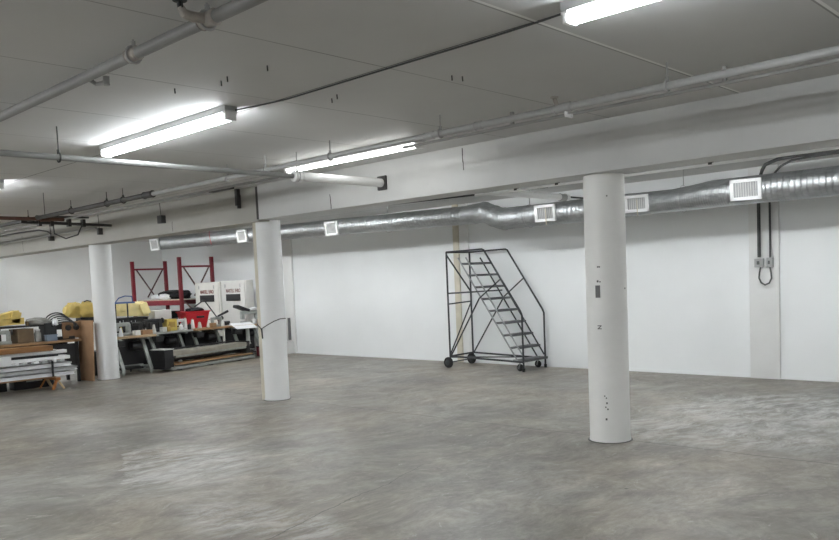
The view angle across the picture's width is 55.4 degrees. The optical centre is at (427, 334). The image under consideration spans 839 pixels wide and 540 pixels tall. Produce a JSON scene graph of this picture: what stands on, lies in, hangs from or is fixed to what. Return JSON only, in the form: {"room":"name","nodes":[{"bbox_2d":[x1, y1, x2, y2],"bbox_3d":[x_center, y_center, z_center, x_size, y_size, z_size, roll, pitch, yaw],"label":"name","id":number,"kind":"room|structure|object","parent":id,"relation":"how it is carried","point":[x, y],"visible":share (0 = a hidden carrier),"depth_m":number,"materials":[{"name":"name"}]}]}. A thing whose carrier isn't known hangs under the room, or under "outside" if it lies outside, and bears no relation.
{"room":"warehouse","nodes":[
{"label":"warehouse","id":0,"kind":"room"},
{"bbox_2d":[4,242,164,349],"bbox_3d":[-14.441,-0.448,17.044,0.200,3.124,19.050,1,6,43],"label":"wall","id":1,"kind":"structure","parent":0,"point":[41,284],"depth_m":21.81,"materials":[{"name":"white paint"}]},
{"bbox_2d":[0,258,8,340],"bbox_3d":[-10.979,-0.841,20.527,0.080,3.124,0.350,1,6,43],"label":"wall","id":2,"kind":"structure","parent":1,"relation":"attached to","point":[3,290],"depth_m":20.55,"materials":[{"name":"paint"}]},
{"bbox_2d":[0,353,838,539],"bbox_3d":[-3.698,1.461,7.128,29.500,0.200,19.450,1,6,43],"label":"floor","id":3,"kind":"structure","parent":0,"point":[361,448],"depth_m":7.59,"materials":[{"name":"concrete"}]},
{"bbox_2d":[0,383,6,391],"bbox_3d":[-7.871,0.949,14.073,0.270,0.200,0.800,1,6,43],"label":"crate","id":4,"kind":"object","parent":3,"relation":"on","point":[3,387],"visible":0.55,"depth_m":14.23,"materials":[{"name":"black paint"}]},
{"bbox_2d":[9,379,53,390],"bbox_3d":[-7.276,0.879,14.704,0.270,0.200,0.700,1,6,43],"label":"crate","id":5,"kind":"object","parent":3,"relation":"on","point":[22,385],"visible":0.44,"depth_m":14.54,"materials":[{"name":"black paint"}]},
{"bbox_2d":[0,338,80,380],"bbox_3d":[-7.830,0.592,14.684,0.620,0.822,2.750,1,6,43],"label":"workbench","id":6,"kind":"object","parent":3,"relation":"on","point":[72,348],"visible":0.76,"depth_m":15.33,"materials":[{"name":"beige wood"}]},
{"bbox_2d":[0,329,12,344],"bbox_3d":[-7.758,0.033,14.524,0.406,0.304,0.136,-5,5,-29],"label":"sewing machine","id":7,"kind":"object","parent":6,"relation":"on","point":[8,335],"visible":1,"depth_m":14.54,"materials":[{"name":"metal"}]},
{"bbox_2d":[9,328,33,343],"bbox_3d":[-7.557,0.021,14.887,0.340,0.260,0.300,1,5,38],"label":"cardboard box","id":8,"kind":"object","parent":6,"relation":"on","point":[23,335],"visible":0.89,"depth_m":14.77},
{"bbox_2d":[0,325,43,341],"bbox_3d":[-7.923,0.032,14.572,0.400,0.319,1.950,1,6,43],"label":"rack","id":9,"kind":"object","parent":6,"relation":"on","point":[19,326],"visible":0.44,"depth_m":14.74,"materials":[{"name":"metal"}]},
{"bbox_2d":[0,310,24,325],"bbox_3d":[-7.902,-0.279,14.586,0.340,0.285,0.922,1,6,43],"label":"bundle","id":10,"kind":"object","parent":9,"relation":"on","point":[13,317],"visible":1,"depth_m":14.66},
{"bbox_2d":[25,317,50,324],"bbox_3d":[-7.351,-0.251,15.080,0.363,0.156,0.439,1,6,43],"label":"cloth bundle","id":11,"kind":"object","parent":9,"relation":"on","point":[37,320],"visible":0.87,"depth_m":14.97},
{"bbox_3d":[-7.170,-0.192,15.381,0.300,0.040,0.500,1,6,43],"label":"equipment case","id":12,"kind":"object","parent":9,"relation":"on","visible":0},
{"bbox_2d":[46,312,77,326],"bbox_3d":[-7.032,-0.279,15.297,0.297,0.298,0.543,1,6,43],"label":"coil","id":13,"kind":"object","parent":12,"relation":"on","point":[55,320],"visible":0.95,"depth_m":15.28,"materials":[{"name":"black rubber"}]},
{"bbox_2d":[34,329,41,341],"bbox_3d":[-7.313,0.013,15.001,0.120,0.240,0.120,1,6,43],"label":"glass jar","id":14,"kind":"object","parent":6,"relation":"on","point":[37,334],"visible":1,"depth_m":14.96,"materials":[{"name":"grey glass"}]},
{"bbox_2d":[39,323,56,340],"bbox_3d":[-7.223,-0.056,15.212,0.300,0.340,0.220,1,6,43],"label":"equipment case","id":15,"kind":"object","parent":6,"relation":"on","point":[47,329],"visible":0.56,"depth_m":15.10,"materials":[{"name":"black paint"}]},
{"bbox_2d":[44,334,57,340],"bbox_3d":[-7.101,0.058,15.082,0.140,0.120,0.200,1,6,43],"label":"bin","id":16,"kind":"object","parent":6,"relation":"on","point":[53,337],"visible":1,"depth_m":15.03,"materials":[{"name":"blue plastic"}]},
{"bbox_2d":[56,326,74,339],"bbox_3d":[-7.024,-0.071,15.422,0.431,0.323,0.144,-6,5,-41],"label":"sewing machine","id":17,"kind":"object","parent":6,"relation":"on","point":[57,327],"visible":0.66,"depth_m":15.35,"materials":[{"name":"metal"}]},
{"bbox_2d":[62,321,80,338],"bbox_3d":[-6.811,-0.102,15.535,0.076,0.320,0.550,1,6,43],"label":"panel board","id":18,"kind":"object","parent":6,"relation":"on","point":[68,328],"visible":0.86,"depth_m":15.45,"materials":[{"name":"wood"}]},
{"bbox_2d":[76,317,93,321],"bbox_3d":[-6.763,-0.296,15.827,0.260,0.100,0.300,1,6,43],"label":"equipment case","id":19,"kind":"object","parent":18,"relation":"on","point":[81,318],"visible":0.46,"depth_m":15.73,"materials":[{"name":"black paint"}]},
{"bbox_2d":[62,300,93,317],"bbox_3d":[-6.842,-0.498,15.714,0.377,0.355,0.614,1,6,43],"label":"bag","id":20,"kind":"object","parent":19,"relation":"on","point":[74,309],"visible":0.97,"depth_m":15.61,"materials":[{"name":"yellow fabric"}]},
{"bbox_2d":[39,377,64,389],"bbox_3d":[-6.822,0.871,14.523,0.632,0.218,0.243,1,6,43],"label":"sawhorse","id":21,"kind":"object","parent":3,"relation":"on","point":[57,379],"visible":0.76,"depth_m":14.37,"materials":[{"name":"orange wood"}]},
{"bbox_2d":[78,320,94,380],"bbox_3d":[-6.613,0.308,15.505,0.525,1.172,0.074,1,5,38],"label":"cardboard sheet","id":22,"kind":"object","parent":3,"relation":"on","point":[86,345],"visible":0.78,"depth_m":15.47,"materials":[{"name":"cardboard"}]},
{"bbox_2d":[94,350,96,375],"bbox_3d":[-6.785,0.575,16.592,0.360,0.500,0.400,1,6,43],"label":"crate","id":23,"kind":"object","parent":3,"relation":"on","point":[94,350],"visible":0.14,"depth_m":16.34,"materials":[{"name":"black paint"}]},
{"bbox_2d":[88,244,120,379],"bbox_3d":[-6.303,-0.449,15.597,0.444,2.639,0.444,1,6,43],"label":"concrete column","id":24,"kind":"structure","parent":3,"relation":"on","point":[100,258],"depth_m":15.45,"materials":[{"name":"white paint"}]},
{"bbox_2d":[115,295,134,371],"bbox_3d":[-6.358,-0.012,16.746,0.180,1.612,0.502,1,6,43],"label":"tray stand","id":25,"kind":"object","parent":3,"relation":"on","point":[132,301],"visible":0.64,"depth_m":16.72,"materials":[{"name":"blue plastic"}]},
{"bbox_2d":[115,301,134,303],"bbox_3d":[-6.386,-0.664,16.700,0.180,0.035,0.500,1,6,43],"label":"tray","id":26,"kind":"object","parent":25,"relation":"on","point":[116,302],"depth_m":16.64,"materials":[{"name":"blue plastic"}]},
{"bbox_2d":[117,316,148,369],"bbox_3d":[-6.655,0.192,17.530,0.520,1.120,0.970,1,6,43],"label":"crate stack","id":27,"kind":"object","parent":3,"relation":"on","point":[138,318],"visible":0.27,"depth_m":17.44,"materials":[{"name":"black paint"}]},
{"bbox_2d":[116,301,150,315],"bbox_3d":[-6.554,-0.546,17.437,0.490,0.334,0.866,1,6,43],"label":"bundle","id":28,"kind":"object","parent":27,"relation":"on","point":[139,308],"visible":0.72,"depth_m":17.36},
{"bbox_2d":[117,334,155,375],"bbox_3d":[-6.119,0.411,16.456,0.600,0.788,0.920,1,6,43],"label":"table","id":29,"kind":"object","parent":3,"relation":"on","point":[132,349],"visible":0.73,"depth_m":16.57,"materials":[{"name":"brown wood"}]},
{"bbox_2d":[116,321,132,336],"bbox_3d":[-6.220,-0.136,16.339,0.144,0.323,0.431,0,4,26],"label":"sewing machine","id":30,"kind":"object","parent":29,"relation":"on","point":[129,324],"visible":0.75,"depth_m":16.37,"materials":[{"name":"metal"}]},
{"bbox_2d":[124,320,143,329],"bbox_3d":[-6.114,-0.154,16.676,0.406,0.304,0.136,-4,4,-24],"label":"sewing machine","id":31,"kind":"object","parent":29,"relation":"on","point":[135,323],"visible":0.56,"depth_m":16.68,"materials":[{"name":"metal"}]},
{"bbox_2d":[132,330,140,335],"bbox_3d":[-5.952,-0.037,16.360,0.100,0.100,0.130,0,5,32],"label":"box","id":32,"kind":"object","parent":29,"relation":"on","point":[135,332],"visible":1,"depth_m":16.32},
{"bbox_2d":[140,330,152,334],"bbox_3d":[-5.889,-0.051,16.602,0.240,0.090,0.260,0,5,29],"label":"box","id":33,"kind":"object","parent":29,"relation":"on","point":[143,332],"visible":0.76,"depth_m":16.51,"materials":[{"name":"cardboard"}]},
{"bbox_2d":[151,311,179,328],"bbox_3d":[-7.177,-0.096,22.072,0.710,1.100,0.720,1,6,43],"label":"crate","id":34,"kind":"object","parent":3,"relation":"on","point":[174,315],"visible":0.18,"depth_m":21.84,"materials":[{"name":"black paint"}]},
{"bbox_2d":[148,318,183,360],"bbox_3d":[-6.045,0.153,18.427,0.420,1.020,1.000,1,6,43],"label":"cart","id":35,"kind":"object","parent":3,"relation":"on","point":[149,324],"visible":0.04,"depth_m":18.52,"materials":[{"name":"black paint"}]},
{"bbox_2d":[147,309,171,318],"bbox_3d":[-6.116,-0.453,18.233,0.320,0.220,0.440,1,5,38],"label":"storage box","id":36,"kind":"object","parent":35,"relation":"on","point":[166,314],"visible":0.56,"depth_m":18.10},
{"bbox_2d":[143,329,192,367],"bbox_3d":[-5.769,0.311,17.673,0.600,0.788,1.080,0,5,35],"label":"table","id":37,"kind":"object","parent":3,"relation":"on","point":[170,339],"visible":0.59,"depth_m":17.73,"materials":[{"name":"metal"}]},
{"bbox_2d":[143,316,163,331],"bbox_3d":[-5.916,-0.225,17.284,0.153,0.342,0.457,1,6,43],"label":"sewing machine","id":38,"kind":"object","parent":37,"relation":"on","point":[159,321],"visible":0.83,"depth_m":17.27,"materials":[{"name":"metal"}]},
{"bbox_2d":[162,319,176,330],"bbox_3d":[-5.665,-0.215,17.587,0.231,0.260,0.240,1,6,43],"label":"box","id":39,"kind":"object","parent":37,"relation":"on","point":[172,323],"visible":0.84,"depth_m":17.50,"materials":[{"name":"plastic"}]},
{"bbox_2d":[177,318,185,329],"bbox_3d":[-5.537,-0.257,17.912,0.128,0.285,0.381,-1,4,15],"label":"sewing machine","id":40,"kind":"object","parent":37,"relation":"on","point":[182,321],"visible":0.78,"depth_m":17.92,"materials":[{"name":"metal"}]},
{"bbox_2d":[130,257,214,316],"bbox_3d":[-6.915,-0.807,21.829,2.251,2.530,1.128,0,5,34],"label":"rack","id":41,"kind":"object","parent":3,"relation":"on","point":[181,301],"visible":0.51,"depth_m":21.55,"materials":[{"name":"metal"}]},
{"bbox_2d":[151,294,160,299],"bbox_3d":[-7.433,-1.039,22.064,0.530,0.163,0.272,1,6,43],"label":"roll","id":42,"kind":"object","parent":41,"relation":"on","point":[155,296],"visible":0.62,"depth_m":21.94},
{"bbox_2d":[159,294,170,299],"bbox_3d":[-7.097,-1.022,21.627,0.399,0.171,0.256,1,6,43],"label":"roll","id":43,"kind":"object","parent":41,"relation":"on","point":[161,296],"visible":0.95,"depth_m":21.51,"materials":[{"name":"white paper"}]},
{"bbox_2d":[158,290,191,298],"bbox_3d":[-6.894,-1.100,21.837,1.311,0.250,0.663,1,6,43],"label":"heap","id":44,"kind":"object","parent":41,"relation":"on","point":[174,294],"visible":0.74,"depth_m":21.50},
{"bbox_2d":[151,340,254,369],"bbox_3d":[-4.907,0.435,17.700,0.475,0.464,2.670,0,5,30],"label":"machine","id":45,"kind":"object","parent":3,"relation":"on","point":[162,359],"visible":0.99,"depth_m":17.46,"materials":[{"name":"beige metal"}]},
{"bbox_2d":[174,353,252,364],"bbox_3d":[-4.841,0.532,17.799,0.400,0.030,2.360,0,5,30],"label":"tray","id":46,"kind":"object","parent":45,"relation":"on","point":[221,358],"depth_m":17.76,"materials":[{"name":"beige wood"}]},
{"bbox_2d":[184,326,229,359],"bbox_3d":[-5.125,0.223,18.532,0.600,0.788,0.980,1,5,36],"label":"table","id":47,"kind":"object","parent":3,"relation":"on","point":[204,335],"visible":0.62,"depth_m":18.49,"materials":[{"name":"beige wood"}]},
{"bbox_2d":[175,310,210,327],"bbox_3d":[-5.395,-0.352,18.474,0.475,0.385,0.650,1,6,43],"label":"bin","id":48,"kind":"object","parent":47,"relation":"on","point":[202,316],"visible":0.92,"depth_m":18.34,"materials":[{"name":"plastic"}]},
{"bbox_2d":[185,307,203,311],"bbox_3d":[-5.387,-0.575,18.500,0.321,0.104,0.475,1,6,43],"label":"cloth bundle","id":49,"kind":"object","parent":48,"relation":"in","point":[196,308],"visible":0.91,"depth_m":18.38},
{"bbox_2d":[194,300,228,323],"bbox_3d":[-5.029,-0.510,18.661,0.123,0.641,0.848,1,6,43],"label":"desk lamp","id":50,"kind":"object","parent":47,"relation":"on","point":[226,311],"visible":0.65,"depth_m":18.74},
{"bbox_2d":[210,316,223,326],"bbox_3d":[-4.891,-0.322,18.593,0.119,0.266,0.355,0,5,32],"label":"sewing machine","id":51,"kind":"object","parent":47,"relation":"on","point":[221,318],"visible":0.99,"depth_m":18.56,"materials":[{"name":"metal"}]},
{"bbox_2d":[195,282,223,340],"bbox_3d":[-5.623,-0.448,20.862,1.180,1.840,0.263,1,6,43],"label":"tall cabinet","id":52,"kind":"object","parent":3,"relation":"on","point":[210,292],"visible":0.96,"depth_m":20.60,"materials":[{"name":"white metal"}]},
{"bbox_2d":[221,280,256,354],"bbox_3d":[-4.750,-0.434,20.068,1.100,1.850,0.263,1,6,43],"label":"tall cabinet","id":53,"kind":"object","parent":3,"relation":"on","point":[236,292],"visible":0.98,"depth_m":19.85,"materials":[{"name":"white metal"}]},
{"bbox_2d":[225,323,258,353],"bbox_3d":[-4.383,0.144,19.202,0.600,0.788,0.900,1,6,43],"label":"table","id":54,"kind":"object","parent":3,"relation":"on","point":[231,333],"visible":0.57,"depth_m":19.25,"materials":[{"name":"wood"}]},
{"bbox_2d":[230,322,257,328],"bbox_3d":[-4.324,-0.215,18.832,0.318,0.132,0.580,1,6,43],"label":"sheet","id":55,"kind":"object","parent":54,"relation":"on","point":[244,325],"visible":0.86,"depth_m":18.82,"materials":[{"name":"white paper"}]},
{"bbox_2d":[240,310,257,322],"bbox_3d":[-4.277,-0.458,19.327,0.507,0.380,0.170,-6,5,-38],"label":"sewing machine","id":56,"kind":"object","parent":54,"relation":"on","point":[242,313],"visible":0.49,"depth_m":19.23,"materials":[{"name":"metal"}]},
{"bbox_2d":[233,305,249,310],"bbox_3d":[-4.467,-0.632,19.210,0.220,0.178,0.351,1,6,43],"label":"bag","id":57,"kind":"object","parent":56,"relation":"on","point":[238,307],"visible":0.92,"depth_m":19.13,"materials":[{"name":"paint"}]},
{"bbox_2d":[246,328,253,354],"bbox_3d":[-4.312,0.162,19.248,0.260,0.740,0.256,1,6,43],"label":"pedestal","id":58,"kind":"object","parent":3,"relation":"on","point":[247,329],"visible":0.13,"depth_m":19.20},
{"bbox_2d":[252,187,290,400],"bbox_3d":[-2.331,-0.580,11.772,0.419,3.100,0.504,1,6,43],"label":"concrete column","id":59,"kind":"structure","parent":3,"relation":"on","point":[267,246],"depth_m":11.69,"materials":[{"name":"white paint"}]},
{"bbox_2d":[287,318,293,353],"bbox_3d":[-3.424,0.026,19.678,0.220,0.875,0.200,1,6,43],"label":"wall box","id":60,"kind":"object","parent":3,"relation":"on","point":[290,344],"visible":0.85,"depth_m":19.64,"materials":[{"name":"paint"}]},
{"bbox_2d":[444,248,547,371],"bbox_3d":[1.199,-0.486,14.728,1.904,2.197,0.829,1,6,43],"label":"ladder","id":61,"kind":"object","parent":3,"relation":"on","point":[448,362],"visible":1,"depth_m":14.65,"materials":[{"name":"grey metal"}]},
{"bbox_2d":[583,173,632,443],"bbox_3d":[1.795,-0.258,7.985,0.444,2.639,0.444,1,6,43],"label":"concrete column","id":62,"kind":"structure","parent":3,"relation":"on","point":[604,193],"depth_m":7.83,"materials":[{"name":"paint"}]},
{"bbox_2d":[474,146,838,196],"bbox_3d":[4.588,-1.560,5.608,11.050,0.071,0.045,1,6,43],"label":"pipe","id":63,"kind":"object","parent":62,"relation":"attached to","point":[832,147],"visible":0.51,"depth_m":7.57,"materials":[{"name":"metal"}]},
{"bbox_3d":[-7.813,0.988,13.471,0.632,0.218,0.243,1,6,43],"label":"sawhorse","id":64,"kind":"object","parent":3,"relation":"on","visible":0},
{"bbox_2d":[0,376,55,383],"bbox_3d":[-7.455,0.841,13.586,0.130,0.026,2.180,1,6,43],"label":"plank","id":65,"kind":"object","parent":64,"relation":"on","point":[51,376],"visible":0.8,"depth_m":13.98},
{"bbox_2d":[0,370,74,381],"bbox_3d":[-7.292,0.775,13.728,0.140,0.066,2.420,1,6,43],"label":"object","id":66,"kind":"object","parent":65,"relation":"on","point":[66,372],"visible":1,"depth_m":14.09,"materials":[{"name":"white metal"}]},
{"bbox_2d":[0,365,77,377],"bbox_3d":[-7.278,0.691,13.741,0.140,0.066,2.470,1,6,43],"label":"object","id":67,"kind":"object","parent":66,"relation":"on","point":[71,367],"visible":1,"depth_m":14.10,"materials":[{"name":"metal"}]},
{"bbox_2d":[0,361,71,372],"bbox_3d":[-7.316,0.614,13.699,0.140,0.066,2.370,1,6,43],"label":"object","id":68,"kind":"object","parent":67,"relation":"on","point":[66,363],"visible":1,"depth_m":14.05,"materials":[{"name":"white metal"}]},
{"bbox_2d":[41,360,53,376],"bbox_3d":[-6.853,0.595,14.411,0.491,0.302,0.036,1,6,43],"label":"strap","id":69,"kind":"object","parent":66,"relation":"attached to","point":[52,364],"visible":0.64,"depth_m":14.24,"materials":[{"name":"black paint"}]},
{"bbox_3d":[-7.592,0.841,13.674,0.130,0.026,2.120,1,6,43],"label":"plank","id":70,"kind":"object","parent":64,"relation":"on","visible":0},
{"bbox_3d":[-7.401,0.772,13.831,0.140,0.066,2.420,1,6,43],"label":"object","id":71,"kind":"object","parent":70,"relation":"on","visible":0},
{"bbox_3d":[-7.387,0.689,13.843,0.140,0.066,2.470,1,6,43],"label":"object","id":72,"kind":"object","parent":71,"relation":"on","visible":0},
{"bbox_2d":[0,361,64,367],"bbox_3d":[-7.425,0.611,13.801,0.140,0.066,2.370,1,6,43],"label":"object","id":73,"kind":"object","parent":72,"relation":"on","point":[61,361],"visible":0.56,"depth_m":14.21,"materials":[{"name":"metal"}]},
{"bbox_3d":[-7.498,0.491,13.794,0.155,0.062,2.480,1,6,43],"label":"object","id":74,"kind":"object","parent":73,"relation":"on","visible":0},
{"bbox_2d":[11,353,57,359],"bbox_3d":[-7.509,0.451,13.635,0.200,0.040,2.300,1,6,43],"label":"liner","id":75,"kind":"object","parent":74,"relation":"on","point":[56,354],"visible":0.8,"depth_m":14.10,"materials":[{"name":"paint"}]},
{"bbox_2d":[0,349,66,357],"bbox_3d":[-7.443,0.390,13.704,0.155,0.062,2.440,1,6,43],"label":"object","id":76,"kind":"object","parent":75,"relation":"on","point":[57,350],"visible":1,"depth_m":14.15,"materials":[{"name":"white metal"}]},
{"bbox_2d":[0,345,55,354],"bbox_3d":[-7.588,0.330,13.607,0.420,0.105,2.350,1,6,43],"label":"board","id":77,"kind":"object","parent":76,"relation":"on","point":[38,348],"visible":1,"depth_m":13.98,"materials":[{"name":"wood"}]},
{"bbox_2d":[0,0,838,241],"bbox_3d":[-3.839,-1.852,6.895,29.500,0.200,19.450,1,6,43],"label":"ceiling","id":78,"kind":"structure","parent":0,"point":[305,46],"depth_m":5.55,"materials":[{"name":"paint"}]},
{"bbox_2d":[0,179,3,188],"bbox_3d":[-6.006,-1.855,10.474,2.200,0.113,0.120,1,6,43],"label":"fluorescent light","id":79,"kind":"object","parent":78,"relation":"attached to","point":[1,180],"visible":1,"depth_m":9.75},
{"bbox_2d":[0,216,64,221],"bbox_3d":[-8.791,-1.696,10.684,0.100,0.223,7.750,1,6,43],"label":"pipe","id":80,"kind":"object","parent":78,"relation":"hanging from","point":[1,217],"visible":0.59,"depth_m":13.08,"materials":[{"name":"metal"}]},
{"bbox_2d":[0,188,154,227],"bbox_3d":[-7.302,-1.997,13.983,10.140,0.212,0.102,1,6,43],"label":"pipe","id":81,"kind":"object","parent":78,"relation":"hanging from","point":[144,195],"visible":0.89,"depth_m":11.72,"materials":[{"name":"metal"}]},
{"bbox_2d":[0,0,267,121],"bbox_3d":[-3.078,-1.638,5.811,9.500,0.139,0.305,1,6,43],"label":"pipe","id":82,"kind":"object","parent":78,"relation":"attached to","point":[207,19],"visible":1,"depth_m":4.40,"materials":[{"name":"metal"}]},
{"bbox_2d":[90,76,109,85],"bbox_3d":[-2.051,-1.584,5.012,0.149,0.058,0.059,-1,4,18],"label":"outlet","id":83,"kind":"object","parent":82,"relation":"attached to","point":[106,79],"depth_m":4.99,"materials":[{"name":"white paint"}]},
{"bbox_2d":[0,185,268,258],"bbox_3d":[-6.849,-1.996,15.816,12.490,0.509,0.360,1,6,43],"label":"concrete beam","id":84,"kind":"structure","parent":78,"relation":"attached to","point":[216,211],"depth_m":13.60,"materials":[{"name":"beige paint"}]},
{"bbox_2d":[0,227,96,244],"bbox_3d":[-8.660,-2.127,17.201,6.750,0.190,0.081,1,6,43],"label":"conduit","id":85,"kind":"object","parent":84,"relation":"attached to","point":[89,228],"visible":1,"depth_m":16.62,"materials":[{"name":"metal"}]},
{"bbox_2d":[20,215,111,238],"bbox_3d":[-6.284,-1.867,13.964,1.558,0.397,0.244,-6,5,-41],"label":"pipe","id":86,"kind":"object","parent":84,"relation":"attached to","point":[68,223],"visible":0.92,"depth_m":13.93,"materials":[{"name":"metal"}]},
{"bbox_2d":[5,177,278,230],"bbox_3d":[-5.094,-1.988,12.784,9.000,0.032,0.032,1,6,43],"label":"conduit","id":87,"kind":"object","parent":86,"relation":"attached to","point":[270,178],"visible":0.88,"depth_m":11.48,"materials":[{"name":"metal"}]},
{"bbox_2d":[97,218,102,234],"bbox_3d":[-6.055,-2.028,14.755,0.070,0.364,0.090,1,6,43],"label":"junction box","id":88,"kind":"object","parent":84,"relation":"attached to","point":[99,230],"visible":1,"depth_m":14.74,"materials":[{"name":"metal"}]},
{"bbox_2d":[157,203,165,223],"bbox_3d":[-4.394,-2.004,13.192,0.130,0.334,0.090,1,6,43],"label":"junction box","id":89,"kind":"object","parent":84,"relation":"attached to","point":[161,219],"visible":1,"depth_m":13.17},
{"bbox_2d":[209,187,240,208],"bbox_3d":[-2.898,-1.972,11.616,0.550,0.285,0.285,1,6,43],"label":"bracket","id":90,"kind":"object","parent":84,"relation":"attached to","point":[236,191],"visible":0.81,"depth_m":11.60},
{"bbox_2d":[99,105,236,157],"bbox_3d":[-2.349,-1.770,7.065,2.200,0.113,0.120,1,6,43],"label":"fluorescent light","id":91,"kind":"object","parent":78,"relation":"attached to","point":[222,114],"visible":1,"depth_m":6.88,"materials":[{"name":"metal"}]},
{"bbox_2d":[0,126,582,200],"bbox_3d":[-2.055,-1.729,7.977,0.150,0.347,15.040,1,6,43],"label":"pipe","id":92,"kind":"object","parent":78,"relation":"hanging from","point":[380,182],"visible":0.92,"depth_m":8.28,"materials":[{"name":"metal"}]},
{"bbox_2d":[395,187,547,204],"bbox_3d":[-1.601,-2.032,13.141,8.600,0.168,0.028,1,6,43],"label":"conduit","id":93,"kind":"object","parent":92,"relation":"attached to","point":[546,187],"visible":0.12,"depth_m":11.30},
{"bbox_2d":[284,140,423,172],"bbox_3d":[-0.871,-1.956,8.808,2.200,0.113,0.120,1,6,43],"label":"fluorescent light","id":94,"kind":"object","parent":78,"relation":"attached to","point":[395,148],"visible":0.45,"depth_m":8.73,"materials":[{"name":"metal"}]},
{"bbox_2d":[235,13,560,110],"bbox_3d":[-0.336,-1.769,5.323,3.125,0.031,0.157,1,6,43],"label":"cable","id":95,"kind":"object","parent":78,"relation":"attached to","point":[559,14],"visible":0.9,"depth_m":5.18,"materials":[{"name":"metal"}]},
{"bbox_2d":[149,165,838,250],"bbox_3d":[1.731,-2.097,13.118,23.525,0.658,0.641,1,5,42],"label":"ventilation duct","id":96,"kind":"object","parent":78,"relation":"hanging from","point":[823,181],"visible":0.9,"depth_m":12.79,"materials":[{"name":"silver metal"}]},
{"bbox_2d":[151,45,838,195],"bbox_3d":[1.778,-1.760,5.425,14.900,0.252,0.127,1,6,43],"label":"pipe","id":97,"kind":"object","parent":78,"relation":"hanging from","point":[667,85],"visible":0.94,"depth_m":6.13,"materials":[{"name":"metal"}]},
{"bbox_2d":[564,111,572,117],"bbox_3d":[1.080,-1.683,6.117,0.071,0.060,0.032,1,6,43],"label":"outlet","id":98,"kind":"object","parent":97,"relation":"attached to","point":[566,113],"depth_m":6.11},
{"bbox_2d":[257,74,838,219],"bbox_3d":[3.749,-1.753,5.813,16.560,0.489,0.360,1,6,43],"label":"concrete beam","id":99,"kind":"structure","parent":78,"relation":"attached to","point":[801,115],"depth_m":7.58,"materials":[{"name":"paint"}]},
{"bbox_2d":[560,0,657,26],"bbox_3d":[1.545,-1.686,3.514,2.200,0.113,0.120,1,6,43],"label":"fluorescent light","id":100,"kind":"object","parent":78,"relation":"attached to","point":[573,12],"visible":1,"depth_m":4.13,"materials":[{"name":"plastic"}]},
{"bbox_2d":[402,58,838,148],"bbox_3d":[3.640,-1.822,4.309,10.660,0.133,0.030,1,6,43],"label":"conduit","id":101,"kind":"object","parent":78,"relation":"attached to","point":[725,81],"visible":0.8,"depth_m":6.14,"materials":[{"name":"metal"}]},
{"bbox_2d":[162,157,838,378],"bbox_3d":[2.812,-0.968,13.993,29.500,3.124,0.200,1,6,43],"label":"wall","id":102,"kind":"structure","parent":0,"point":[384,293],"depth_m":14.14,"materials":[{"name":"white paint"}]},
{"bbox_2d":[282,239,297,352],"bbox_3d":[-3.386,-1.103,19.662,0.340,3.124,0.070,1,6,43],"label":"column","id":103,"kind":"structure","parent":102,"relation":"attached to","point":[287,255],"depth_m":19.61,"materials":[{"name":"paint"}]},
{"bbox_2d":[451,204,463,361],"bbox_3d":[0.619,-1.006,15.864,0.140,3.124,0.080,1,6,43],"label":"trim","id":104,"kind":"structure","parent":102,"relation":"attached to","point":[455,229],"depth_m":15.83,"materials":[{"name":"beige paint"}]},
{"bbox_2d":[458,203,471,362],"bbox_3d":[0.767,-1.005,15.758,0.220,3.124,0.070,1,6,43],"label":"column","id":105,"kind":"structure","parent":102,"relation":"attached to","point":[463,229],"depth_m":15.73,"materials":[{"name":"paint"}]},
{"bbox_2d":[297,351,838,381],"bbox_3d":[2.807,0.573,14.025,29.100,0.050,0.012,1,6,43],"label":"baseboard","id":106,"kind":"structure","parent":102,"relation":"attached to","point":[303,352],"depth_m":14.06,"materials":[{"name":"white paint"}]},
{"bbox_2d":[748,164,780,378],"bbox_3d":[4.981,-0.905,11.797,0.430,3.124,0.070,1,6,43],"label":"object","id":107,"kind":"structure","parent":102,"relation":"attached to","point":[765,311],"depth_m":11.78,"materials":[{"name":"paint"}]},
{"bbox_2d":[754,258,763,266],"bbox_3d":[4.885,-1.057,11.764,0.125,0.125,0.090,1,6,43],"label":"cable box","id":108,"kind":"object","parent":107,"relation":"attached to","point":[757,262],"visible":1,"depth_m":11.72,"materials":[{"name":"grey metal"}]},
{"bbox_2d":[757,149,838,256],"bbox_3d":[6.383,-1.627,8.736,1.077,1.273,6.654,-5,5,-36],"label":"conduit","id":109,"kind":"object","parent":108,"relation":"attached to","point":[836,150],"visible":0.7,"depth_m":10.91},
{"bbox_2d":[766,257,773,266],"bbox_3d":[4.998,-1.055,11.657,0.085,0.140,0.090,1,6,43],"label":"cable box","id":110,"kind":"object","parent":107,"relation":"attached to","point":[769,261],"visible":1,"depth_m":11.63,"materials":[{"name":"grey metal"}]},
{"bbox_2d":[758,267,771,284],"bbox_3d":[4.949,-0.854,11.691,0.206,0.276,0.051,1,6,43],"label":"cable loop","id":111,"kind":"object","parent":110,"relation":"hanging from","point":[761,282],"visible":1,"depth_m":11.68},
{"bbox_2d":[768,152,838,257],"bbox_3d":[6.404,-1.593,8.658,1.102,1.234,6.504,-5,5,-35],"label":"conduit","id":112,"kind":"object","parent":110,"relation":"attached to","point":[832,153],"visible":0.66,"depth_m":10.64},
{"bbox_3d":[-7.262,0.537,13.708,0.103,0.045,0.112,1,6,43],"label":"metal bracket","id":113,"kind":"object","parent":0,"visible":0},
{"bbox_2d":[11,355,69,363],"bbox_3d":[-7.380,0.495,13.671,0.155,0.062,2.460,1,6,43],"label":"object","id":114,"kind":"object","parent":113,"relation":"on","point":[58,356],"visible":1,"depth_m":14.14,"materials":[{"name":"white metal"}]},
{"bbox_2d":[0,356,11,366],"bbox_3d":[-7.517,0.489,13.481,0.260,0.170,0.860,1,6,43],"label":"wrap","id":115,"kind":"object","parent":114,"relation":"on","point":[5,361],"visible":1,"depth_m":13.64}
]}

